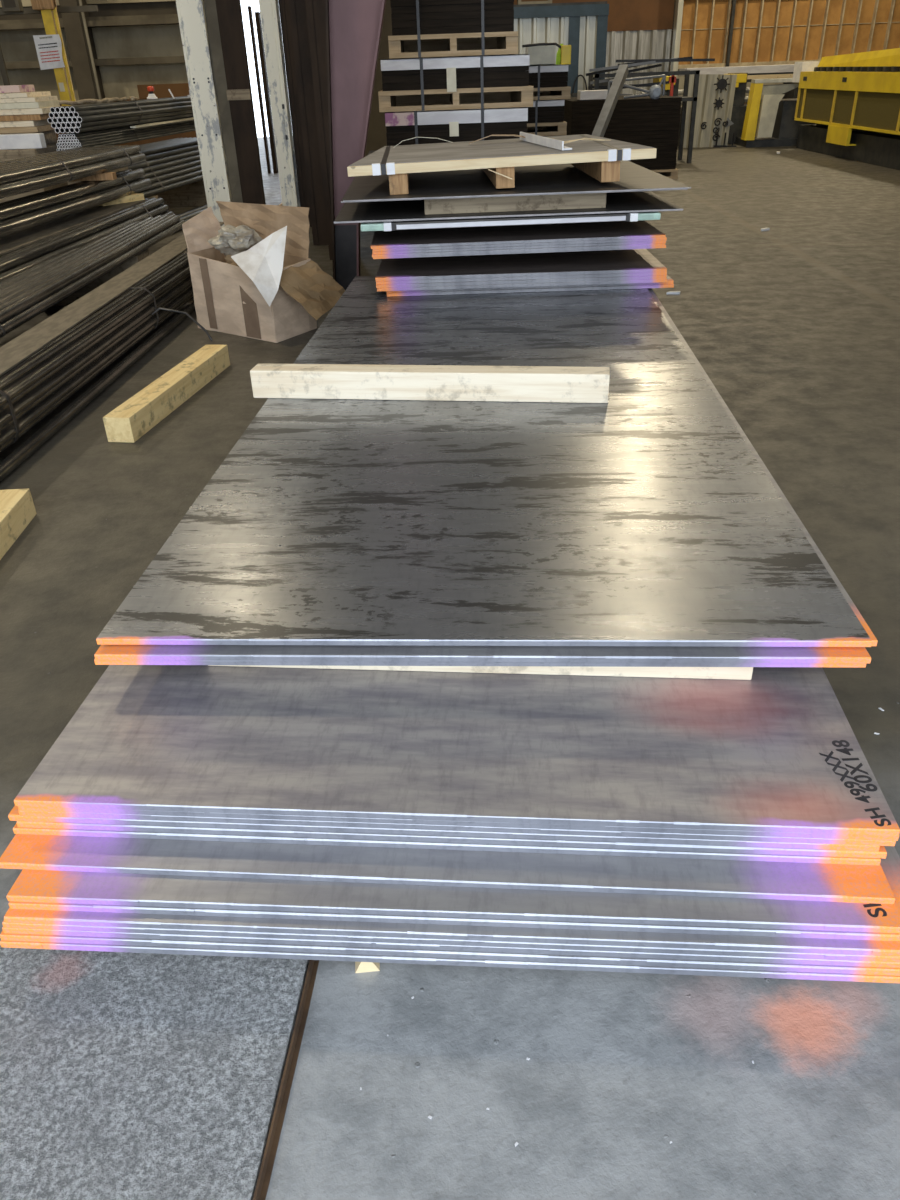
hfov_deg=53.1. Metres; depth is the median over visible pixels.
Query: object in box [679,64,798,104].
shelf
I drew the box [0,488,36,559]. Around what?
timber beam
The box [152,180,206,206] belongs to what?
block
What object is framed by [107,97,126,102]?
roll
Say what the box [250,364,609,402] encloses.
timber beam
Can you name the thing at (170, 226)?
pipe
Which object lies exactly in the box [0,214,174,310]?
pipe
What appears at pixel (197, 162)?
pipe
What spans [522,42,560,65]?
bin
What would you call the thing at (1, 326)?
strap
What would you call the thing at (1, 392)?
strap
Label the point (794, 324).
floor
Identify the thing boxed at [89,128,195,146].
pipe
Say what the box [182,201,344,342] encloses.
cardboard box
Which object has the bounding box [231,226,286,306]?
paper sheet
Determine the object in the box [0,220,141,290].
pipe
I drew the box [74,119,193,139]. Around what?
pipe
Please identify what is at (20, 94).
board
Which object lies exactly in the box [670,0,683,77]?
column
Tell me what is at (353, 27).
column
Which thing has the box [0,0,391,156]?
wall
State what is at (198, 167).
pipe
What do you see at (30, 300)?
pipe
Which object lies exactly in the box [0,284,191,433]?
pipe
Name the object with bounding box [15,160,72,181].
strap
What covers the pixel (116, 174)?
strap
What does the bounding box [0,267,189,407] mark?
pipe
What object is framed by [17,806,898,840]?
sheet
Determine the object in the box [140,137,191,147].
pipe
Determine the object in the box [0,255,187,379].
pipe
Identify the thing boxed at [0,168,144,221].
pipe
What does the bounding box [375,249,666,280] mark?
sheet
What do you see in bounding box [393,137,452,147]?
band
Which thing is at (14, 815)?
sheet
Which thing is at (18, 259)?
pipe
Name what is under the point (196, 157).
pipe
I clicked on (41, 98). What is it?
board
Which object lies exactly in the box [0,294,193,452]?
pipe
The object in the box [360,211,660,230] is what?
pack
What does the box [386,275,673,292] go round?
sheet
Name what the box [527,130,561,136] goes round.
pack
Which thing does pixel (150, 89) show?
lantern
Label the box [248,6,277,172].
door
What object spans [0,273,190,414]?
pipe
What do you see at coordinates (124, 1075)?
floor slab
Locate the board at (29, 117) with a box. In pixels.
[0,113,49,121]
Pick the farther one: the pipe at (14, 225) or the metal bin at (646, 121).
the metal bin at (646, 121)
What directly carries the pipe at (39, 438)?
on the floor at (794, 324)
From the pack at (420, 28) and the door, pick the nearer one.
the pack at (420, 28)
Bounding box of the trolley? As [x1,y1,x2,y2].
[607,74,665,98]
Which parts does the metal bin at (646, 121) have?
pallet frame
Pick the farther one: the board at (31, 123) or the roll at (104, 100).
the roll at (104, 100)
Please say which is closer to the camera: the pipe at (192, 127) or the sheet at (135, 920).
the sheet at (135, 920)
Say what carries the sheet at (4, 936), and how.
on the sheet at (6, 944)
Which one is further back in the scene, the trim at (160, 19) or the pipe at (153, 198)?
the trim at (160, 19)
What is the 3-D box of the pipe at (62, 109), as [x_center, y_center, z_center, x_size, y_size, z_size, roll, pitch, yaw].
[-3.154,-5.258,9.504,0.045,0.044,3.900,2,31,6]
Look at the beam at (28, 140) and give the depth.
7.82 m
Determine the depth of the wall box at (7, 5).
10.46 m
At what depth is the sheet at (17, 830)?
1.57 m
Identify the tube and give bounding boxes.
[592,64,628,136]
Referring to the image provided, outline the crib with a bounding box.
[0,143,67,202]
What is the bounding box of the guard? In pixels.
[572,74,586,92]
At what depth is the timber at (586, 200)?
4.35 m
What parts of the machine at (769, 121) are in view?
arm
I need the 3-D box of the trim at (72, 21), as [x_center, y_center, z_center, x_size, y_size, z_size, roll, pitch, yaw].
[-5.587,-8.761,13.495,0.310,4.500,0.450,-2,31,0]
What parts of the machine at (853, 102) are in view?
guard post, guard post, guard post, rail, guard post, guard post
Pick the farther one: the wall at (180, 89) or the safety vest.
the wall at (180, 89)
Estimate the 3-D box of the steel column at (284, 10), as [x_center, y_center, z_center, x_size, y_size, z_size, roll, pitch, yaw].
[-1.501,-5.791,8.506,0.240,4.200,0.212,-2,31,0]
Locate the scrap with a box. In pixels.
[666,291,679,293]
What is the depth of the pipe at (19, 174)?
6.44 m
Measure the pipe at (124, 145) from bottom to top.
0.075 m
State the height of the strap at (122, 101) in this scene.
0.205 m
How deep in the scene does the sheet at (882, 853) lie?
1.57 m
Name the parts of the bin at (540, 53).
handle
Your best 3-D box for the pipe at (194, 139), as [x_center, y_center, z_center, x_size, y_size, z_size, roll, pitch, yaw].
[-3.323,-5.037,10.090,0.054,0.057,3.500,2,31,7]
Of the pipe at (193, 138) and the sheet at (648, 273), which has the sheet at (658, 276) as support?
the sheet at (648, 273)
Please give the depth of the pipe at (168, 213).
7.83 m
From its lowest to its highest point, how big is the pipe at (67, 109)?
0.045 m
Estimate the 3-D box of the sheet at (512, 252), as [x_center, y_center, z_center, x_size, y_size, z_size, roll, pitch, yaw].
[0.294,-2.456,5.670,1.420,0.012,3.051,-2,31,-1]
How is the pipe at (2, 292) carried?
on the pipe
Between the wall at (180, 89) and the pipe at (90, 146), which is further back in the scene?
the wall at (180, 89)
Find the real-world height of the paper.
0.254 m
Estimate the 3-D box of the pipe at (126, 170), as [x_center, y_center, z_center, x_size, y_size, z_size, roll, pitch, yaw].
[-3.003,-2.186,5.291,0.085,0.086,6.100,0,31,4]
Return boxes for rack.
[586,56,714,162]
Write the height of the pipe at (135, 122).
0.045 m
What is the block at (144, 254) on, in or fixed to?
on the floor at (794, 324)
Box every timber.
[8,129,57,144]
[70,172,116,181]
[98,193,144,205]
[175,301,192,312]
[208,665,752,679]
[424,193,605,214]
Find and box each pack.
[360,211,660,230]
[378,54,532,111]
[385,107,527,145]
[388,0,517,58]
[527,65,570,99]
[527,99,566,135]
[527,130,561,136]
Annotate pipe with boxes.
[0,145,103,166]
[0,145,113,167]
[0,145,118,169]
[0,145,128,171]
[0,145,140,184]
[0,146,90,164]
[0,147,83,162]
[0,153,145,198]
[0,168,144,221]
[0,169,130,205]
[0,178,151,237]
[0,197,155,259]
[0,197,163,272]
[0,204,168,281]
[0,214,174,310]
[0,215,160,299]
[0,215,166,304]
[0,215,179,323]
[0,217,151,295]
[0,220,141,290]
[0,220,184,337]
[0,248,77,286]
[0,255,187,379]
[0,258,188,390]
[0,264,188,395]
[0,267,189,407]
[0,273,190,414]
[0,277,191,427]
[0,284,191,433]
[0,287,191,434]
[0,287,192,446]
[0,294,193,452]
[0,299,194,482]
[1,226,170,323]
[2,277,189,413]
[50,96,182,112]
[55,96,184,112]
[59,251,187,336]
[60,96,186,112]
[65,96,187,112]
[70,97,190,111]
[70,117,189,136]
[72,117,191,136]
[74,101,191,116]
[74,113,193,132]
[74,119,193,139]
[76,109,192,127]
[76,122,194,141]
[77,105,191,121]
[78,124,194,144]
[79,126,194,146]
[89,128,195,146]
[128,149,198,169]
[137,170,201,192]
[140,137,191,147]
[140,138,180,145]
[140,138,184,146]
[140,140,197,155]
[140,160,200,179]
[141,138,195,148]
[141,138,196,149]
[141,139,196,150]
[141,155,199,172]
[141,174,202,197]
[142,137,195,147]
[146,145,198,160]
[149,165,201,182]
[151,249,187,273]
[160,211,173,215]
[177,207,207,222]
[178,204,207,216]
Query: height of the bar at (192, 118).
0.016 m
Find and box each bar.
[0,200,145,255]
[0,222,223,375]
[130,117,193,127]
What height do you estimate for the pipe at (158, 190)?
0.054 m
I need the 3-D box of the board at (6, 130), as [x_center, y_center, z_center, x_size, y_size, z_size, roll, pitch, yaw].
[-4.267,-4.273,8.193,1.200,0.045,0.550,-3,31,-2]
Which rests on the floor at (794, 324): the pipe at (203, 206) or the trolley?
the pipe at (203, 206)
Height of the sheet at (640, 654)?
0.013 m
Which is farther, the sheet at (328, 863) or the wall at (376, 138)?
the wall at (376, 138)
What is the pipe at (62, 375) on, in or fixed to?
on the pipe at (40, 400)
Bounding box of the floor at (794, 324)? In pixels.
[0,137,899,1199]
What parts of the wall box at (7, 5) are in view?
box door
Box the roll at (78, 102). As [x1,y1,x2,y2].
[59,100,82,104]
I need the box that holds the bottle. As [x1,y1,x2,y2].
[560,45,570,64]
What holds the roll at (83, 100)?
on the pipe at (52, 109)
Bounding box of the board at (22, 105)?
[0,100,59,108]
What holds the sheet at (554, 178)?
on the sheet at (355, 176)
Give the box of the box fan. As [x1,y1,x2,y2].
[517,0,551,4]
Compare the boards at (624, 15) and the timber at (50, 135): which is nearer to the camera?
the timber at (50, 135)
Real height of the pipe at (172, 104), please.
0.044 m
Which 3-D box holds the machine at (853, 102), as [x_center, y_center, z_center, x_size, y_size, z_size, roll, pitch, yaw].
[6.606,-6.781,12.282,1.304,1.560,7.800,-2,31,0]
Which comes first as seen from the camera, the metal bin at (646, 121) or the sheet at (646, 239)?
the sheet at (646, 239)
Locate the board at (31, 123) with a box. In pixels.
[0,119,51,127]
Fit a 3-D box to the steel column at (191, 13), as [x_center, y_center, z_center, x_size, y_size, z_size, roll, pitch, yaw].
[-2.412,-5.666,8.351,0.238,4.200,0.252,-2,31,0]
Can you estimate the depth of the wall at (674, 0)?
22.39 m
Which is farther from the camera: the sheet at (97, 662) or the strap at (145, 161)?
the strap at (145, 161)
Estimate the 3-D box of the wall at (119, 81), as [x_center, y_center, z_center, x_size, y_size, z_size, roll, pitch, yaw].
[-8.501,-8.809,13.736,9.450,2.280,0.080,-2,31,0]
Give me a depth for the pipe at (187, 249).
6.33 m
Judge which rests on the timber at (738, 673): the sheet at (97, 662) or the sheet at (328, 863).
the sheet at (97, 662)
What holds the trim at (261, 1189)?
attached to the floor slab at (124, 1075)
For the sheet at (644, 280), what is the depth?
4.41 m
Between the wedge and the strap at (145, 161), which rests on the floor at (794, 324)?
the wedge
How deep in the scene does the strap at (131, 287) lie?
5.43 m
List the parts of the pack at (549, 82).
pallet frame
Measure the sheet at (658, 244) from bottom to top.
0.012 m
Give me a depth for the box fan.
14.54 m
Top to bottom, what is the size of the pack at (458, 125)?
1.113 m
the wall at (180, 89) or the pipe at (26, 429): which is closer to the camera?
the pipe at (26, 429)
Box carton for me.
[577,90,607,99]
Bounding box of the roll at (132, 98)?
[129,96,137,100]
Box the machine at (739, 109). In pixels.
[641,73,749,144]
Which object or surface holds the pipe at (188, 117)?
on the pipe
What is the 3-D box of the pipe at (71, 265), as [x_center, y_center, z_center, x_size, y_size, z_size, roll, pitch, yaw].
[-2.338,-1.583,4.781,0.052,0.051,6.200,-2,31,1]
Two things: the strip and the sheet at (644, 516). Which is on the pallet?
the strip
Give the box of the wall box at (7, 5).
[1,0,23,11]
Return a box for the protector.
[520,132,571,149]
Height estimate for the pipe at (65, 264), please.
0.052 m
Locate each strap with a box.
[0,324,5,337]
[0,390,18,442]
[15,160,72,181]
[65,148,131,165]
[116,174,131,194]
[122,101,142,124]
[129,287,158,328]
[145,161,164,191]
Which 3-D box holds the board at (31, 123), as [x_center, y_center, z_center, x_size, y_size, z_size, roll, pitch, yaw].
[-4.277,-4.326,8.192,1.200,0.045,0.550,-2,31,1]
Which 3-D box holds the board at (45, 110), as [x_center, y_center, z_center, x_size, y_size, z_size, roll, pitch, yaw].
[-4.189,-4.401,8.127,1.200,0.045,0.550,-3,31,-1]
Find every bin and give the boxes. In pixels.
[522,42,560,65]
[562,95,681,178]
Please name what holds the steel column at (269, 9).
on the floor at (794, 324)
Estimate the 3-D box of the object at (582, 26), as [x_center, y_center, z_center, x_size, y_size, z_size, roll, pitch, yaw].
[1.399,-8.998,15.700,2.650,2.230,2.270,-2,31,0]
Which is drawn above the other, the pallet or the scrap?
the pallet
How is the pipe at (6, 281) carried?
on the pipe
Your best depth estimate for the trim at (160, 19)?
13.56 m
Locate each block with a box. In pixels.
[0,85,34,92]
[54,249,148,305]
[68,167,127,184]
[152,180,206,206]
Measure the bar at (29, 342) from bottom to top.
0.008 m
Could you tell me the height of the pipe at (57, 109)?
0.045 m
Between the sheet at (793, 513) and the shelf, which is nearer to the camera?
the sheet at (793, 513)
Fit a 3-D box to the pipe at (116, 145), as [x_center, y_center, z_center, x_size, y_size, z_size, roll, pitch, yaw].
[-3.047,-2.296,5.087,0.073,0.074,6.100,0,31,4]
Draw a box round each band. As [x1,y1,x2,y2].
[152,307,212,340]
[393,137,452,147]
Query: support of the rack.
on the floor at (794, 324)
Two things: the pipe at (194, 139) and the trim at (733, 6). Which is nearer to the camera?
the pipe at (194, 139)
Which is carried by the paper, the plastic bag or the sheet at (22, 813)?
the plastic bag
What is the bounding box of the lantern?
[147,86,157,98]
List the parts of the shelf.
shelf frame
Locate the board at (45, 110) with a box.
[0,106,59,115]
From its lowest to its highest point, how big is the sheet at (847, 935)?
0.013 m
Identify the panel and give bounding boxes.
[203,0,265,203]
[678,74,736,147]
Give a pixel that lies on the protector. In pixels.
(544, 141)
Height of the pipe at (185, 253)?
0.039 m
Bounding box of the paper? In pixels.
[225,255,238,266]
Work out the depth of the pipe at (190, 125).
8.91 m
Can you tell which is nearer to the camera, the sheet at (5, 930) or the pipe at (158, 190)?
the sheet at (5, 930)
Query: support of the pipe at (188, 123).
on the pipe at (190, 125)
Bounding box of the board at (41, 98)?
[0,96,57,102]
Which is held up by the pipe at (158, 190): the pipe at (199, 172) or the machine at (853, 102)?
the pipe at (199, 172)
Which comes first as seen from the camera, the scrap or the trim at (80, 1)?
the scrap
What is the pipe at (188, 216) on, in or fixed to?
on the floor at (794, 324)
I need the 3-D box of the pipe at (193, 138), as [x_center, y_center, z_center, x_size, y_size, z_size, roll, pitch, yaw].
[-3.436,-5.040,10.104,0.055,0.055,3.500,2,31,7]
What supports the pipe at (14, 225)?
on the timber at (136, 196)
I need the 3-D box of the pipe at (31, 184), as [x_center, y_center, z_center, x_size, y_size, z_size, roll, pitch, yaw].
[-2.856,-2.250,5.125,0.074,0.072,6.100,0,31,4]
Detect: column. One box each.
[176,0,230,227]
[259,0,299,206]
[278,0,311,226]
[289,0,327,244]
[305,0,331,259]
[325,0,385,289]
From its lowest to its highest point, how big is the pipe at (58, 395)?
0.039 m
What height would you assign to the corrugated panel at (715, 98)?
1.233 m
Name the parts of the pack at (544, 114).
pallet frame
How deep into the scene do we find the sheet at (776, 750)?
1.69 m
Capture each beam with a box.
[0,133,46,149]
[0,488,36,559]
[103,345,229,442]
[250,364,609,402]
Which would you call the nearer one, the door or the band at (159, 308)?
the band at (159, 308)
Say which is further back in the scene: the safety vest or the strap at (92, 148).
the safety vest
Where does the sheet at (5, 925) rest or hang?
on the sheet at (5, 930)
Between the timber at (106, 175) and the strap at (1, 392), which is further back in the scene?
the timber at (106, 175)
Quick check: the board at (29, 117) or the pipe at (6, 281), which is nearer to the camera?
the pipe at (6, 281)
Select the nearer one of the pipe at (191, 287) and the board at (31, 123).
the pipe at (191, 287)
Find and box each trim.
[0,14,184,68]
[58,0,114,145]
[79,0,101,99]
[253,960,318,1199]
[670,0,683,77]
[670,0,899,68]
[725,0,735,66]
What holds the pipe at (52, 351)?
on the pipe at (185, 267)
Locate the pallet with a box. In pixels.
[347,134,656,194]
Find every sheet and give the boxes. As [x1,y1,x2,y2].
[0,834,894,903]
[0,930,899,975]
[0,940,899,982]
[2,920,899,961]
[2,927,899,967]
[4,907,899,956]
[6,846,899,932]
[8,806,879,850]
[9,901,899,940]
[13,823,880,865]
[14,665,899,835]
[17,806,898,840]
[17,821,886,858]
[18,810,895,845]
[94,645,870,662]
[94,659,866,667]
[96,276,871,646]
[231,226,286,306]
[334,191,682,223]
[341,176,687,202]
[343,150,690,201]
[371,220,665,248]
[372,237,666,251]
[372,241,665,253]
[372,243,664,256]
[373,245,665,258]
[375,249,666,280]
[376,272,666,284]
[376,275,666,287]
[377,278,666,290]
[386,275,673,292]
[387,284,673,296]
[647,288,877,645]
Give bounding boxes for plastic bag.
[208,224,262,255]
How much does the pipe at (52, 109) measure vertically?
0.045 m
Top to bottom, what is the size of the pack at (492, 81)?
0.353 m
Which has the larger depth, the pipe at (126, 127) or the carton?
the carton
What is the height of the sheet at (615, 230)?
0.012 m
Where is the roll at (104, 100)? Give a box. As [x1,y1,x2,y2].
[96,98,109,102]
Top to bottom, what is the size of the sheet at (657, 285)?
0.016 m
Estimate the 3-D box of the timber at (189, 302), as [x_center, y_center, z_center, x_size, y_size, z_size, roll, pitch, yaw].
[-2.124,-2.007,6.202,0.700,0.067,0.070,-2,31,0]
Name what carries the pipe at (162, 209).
on the pipe at (168, 213)
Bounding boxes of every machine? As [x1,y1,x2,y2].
[641,73,749,144]
[736,78,815,147]
[792,48,899,169]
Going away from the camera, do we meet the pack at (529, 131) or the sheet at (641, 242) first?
the sheet at (641, 242)
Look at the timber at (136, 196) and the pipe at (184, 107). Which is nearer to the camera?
the timber at (136, 196)
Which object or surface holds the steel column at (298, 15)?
on the floor at (794, 324)
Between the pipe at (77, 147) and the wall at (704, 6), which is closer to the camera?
the pipe at (77, 147)
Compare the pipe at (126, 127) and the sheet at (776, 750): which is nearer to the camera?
the sheet at (776, 750)
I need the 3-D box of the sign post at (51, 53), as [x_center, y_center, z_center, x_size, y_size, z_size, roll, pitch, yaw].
[-4.510,-6.127,10.246,0.312,3.200,0.162,-2,31,0]
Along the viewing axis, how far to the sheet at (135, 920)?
1.48 m
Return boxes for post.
[0,45,9,85]
[31,0,75,105]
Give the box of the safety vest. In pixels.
[556,44,562,64]
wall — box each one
[0,0,187,100]
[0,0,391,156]
[55,83,196,145]
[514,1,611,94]
[605,29,897,106]
[668,0,675,75]
[678,0,899,64]
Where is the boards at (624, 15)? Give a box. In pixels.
[514,0,673,31]
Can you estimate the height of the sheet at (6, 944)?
0.013 m
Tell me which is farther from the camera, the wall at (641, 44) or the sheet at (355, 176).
the wall at (641, 44)
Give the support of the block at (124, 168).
on the block
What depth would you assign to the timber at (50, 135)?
8.34 m
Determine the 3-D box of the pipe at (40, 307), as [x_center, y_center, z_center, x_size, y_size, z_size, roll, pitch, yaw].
[-2.205,-1.556,4.818,0.052,0.051,6.200,-2,31,1]
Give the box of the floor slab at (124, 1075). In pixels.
[0,945,308,1199]
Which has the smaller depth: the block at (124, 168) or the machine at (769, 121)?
the block at (124, 168)
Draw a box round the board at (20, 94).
[0,91,50,97]
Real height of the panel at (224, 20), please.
4.000 m
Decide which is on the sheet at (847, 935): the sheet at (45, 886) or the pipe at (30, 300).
the sheet at (45, 886)
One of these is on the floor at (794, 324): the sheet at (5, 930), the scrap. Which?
the scrap
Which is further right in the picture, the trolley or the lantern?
the trolley
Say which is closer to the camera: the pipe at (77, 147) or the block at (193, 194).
the pipe at (77, 147)
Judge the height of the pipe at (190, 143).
0.056 m
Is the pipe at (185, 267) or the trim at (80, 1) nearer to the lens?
the pipe at (185, 267)
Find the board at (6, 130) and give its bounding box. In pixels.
[0,124,54,133]
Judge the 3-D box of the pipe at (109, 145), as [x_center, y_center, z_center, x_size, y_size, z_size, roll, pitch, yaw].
[-3.117,-2.332,5.153,0.072,0.074,6.100,0,31,4]
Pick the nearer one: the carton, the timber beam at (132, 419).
the timber beam at (132, 419)
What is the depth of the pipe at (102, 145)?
6.88 m
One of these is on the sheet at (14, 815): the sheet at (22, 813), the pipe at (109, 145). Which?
the sheet at (22, 813)
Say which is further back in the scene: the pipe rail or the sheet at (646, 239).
the pipe rail
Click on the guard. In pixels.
(580, 74)
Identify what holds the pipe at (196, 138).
on the pipe
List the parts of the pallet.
rail, wood strip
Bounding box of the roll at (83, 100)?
[66,99,100,103]
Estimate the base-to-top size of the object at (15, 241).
0.010 m
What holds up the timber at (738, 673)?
on the sheet at (776, 750)
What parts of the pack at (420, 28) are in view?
pallet frame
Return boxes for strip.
[469,135,554,143]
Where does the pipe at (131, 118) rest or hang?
on the pipe at (135, 122)
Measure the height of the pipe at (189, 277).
0.042 m
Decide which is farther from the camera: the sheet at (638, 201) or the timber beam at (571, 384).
the sheet at (638, 201)
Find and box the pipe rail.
[0,5,97,14]
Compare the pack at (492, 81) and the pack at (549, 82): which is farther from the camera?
the pack at (549, 82)
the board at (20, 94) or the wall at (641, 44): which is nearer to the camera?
the board at (20, 94)
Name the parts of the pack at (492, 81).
pallet frame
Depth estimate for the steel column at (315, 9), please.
7.11 m
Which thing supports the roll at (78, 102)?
on the pipe at (52, 109)
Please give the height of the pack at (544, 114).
0.328 m
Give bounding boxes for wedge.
[355,962,379,972]
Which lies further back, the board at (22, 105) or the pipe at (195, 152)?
the pipe at (195, 152)
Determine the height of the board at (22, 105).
0.045 m
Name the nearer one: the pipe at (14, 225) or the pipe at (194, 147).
the pipe at (14, 225)
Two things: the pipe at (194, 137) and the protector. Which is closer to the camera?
the protector
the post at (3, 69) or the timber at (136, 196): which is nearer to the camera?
the timber at (136, 196)
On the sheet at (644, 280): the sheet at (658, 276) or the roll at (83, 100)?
the sheet at (658, 276)
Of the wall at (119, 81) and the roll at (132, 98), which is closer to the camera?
the roll at (132, 98)

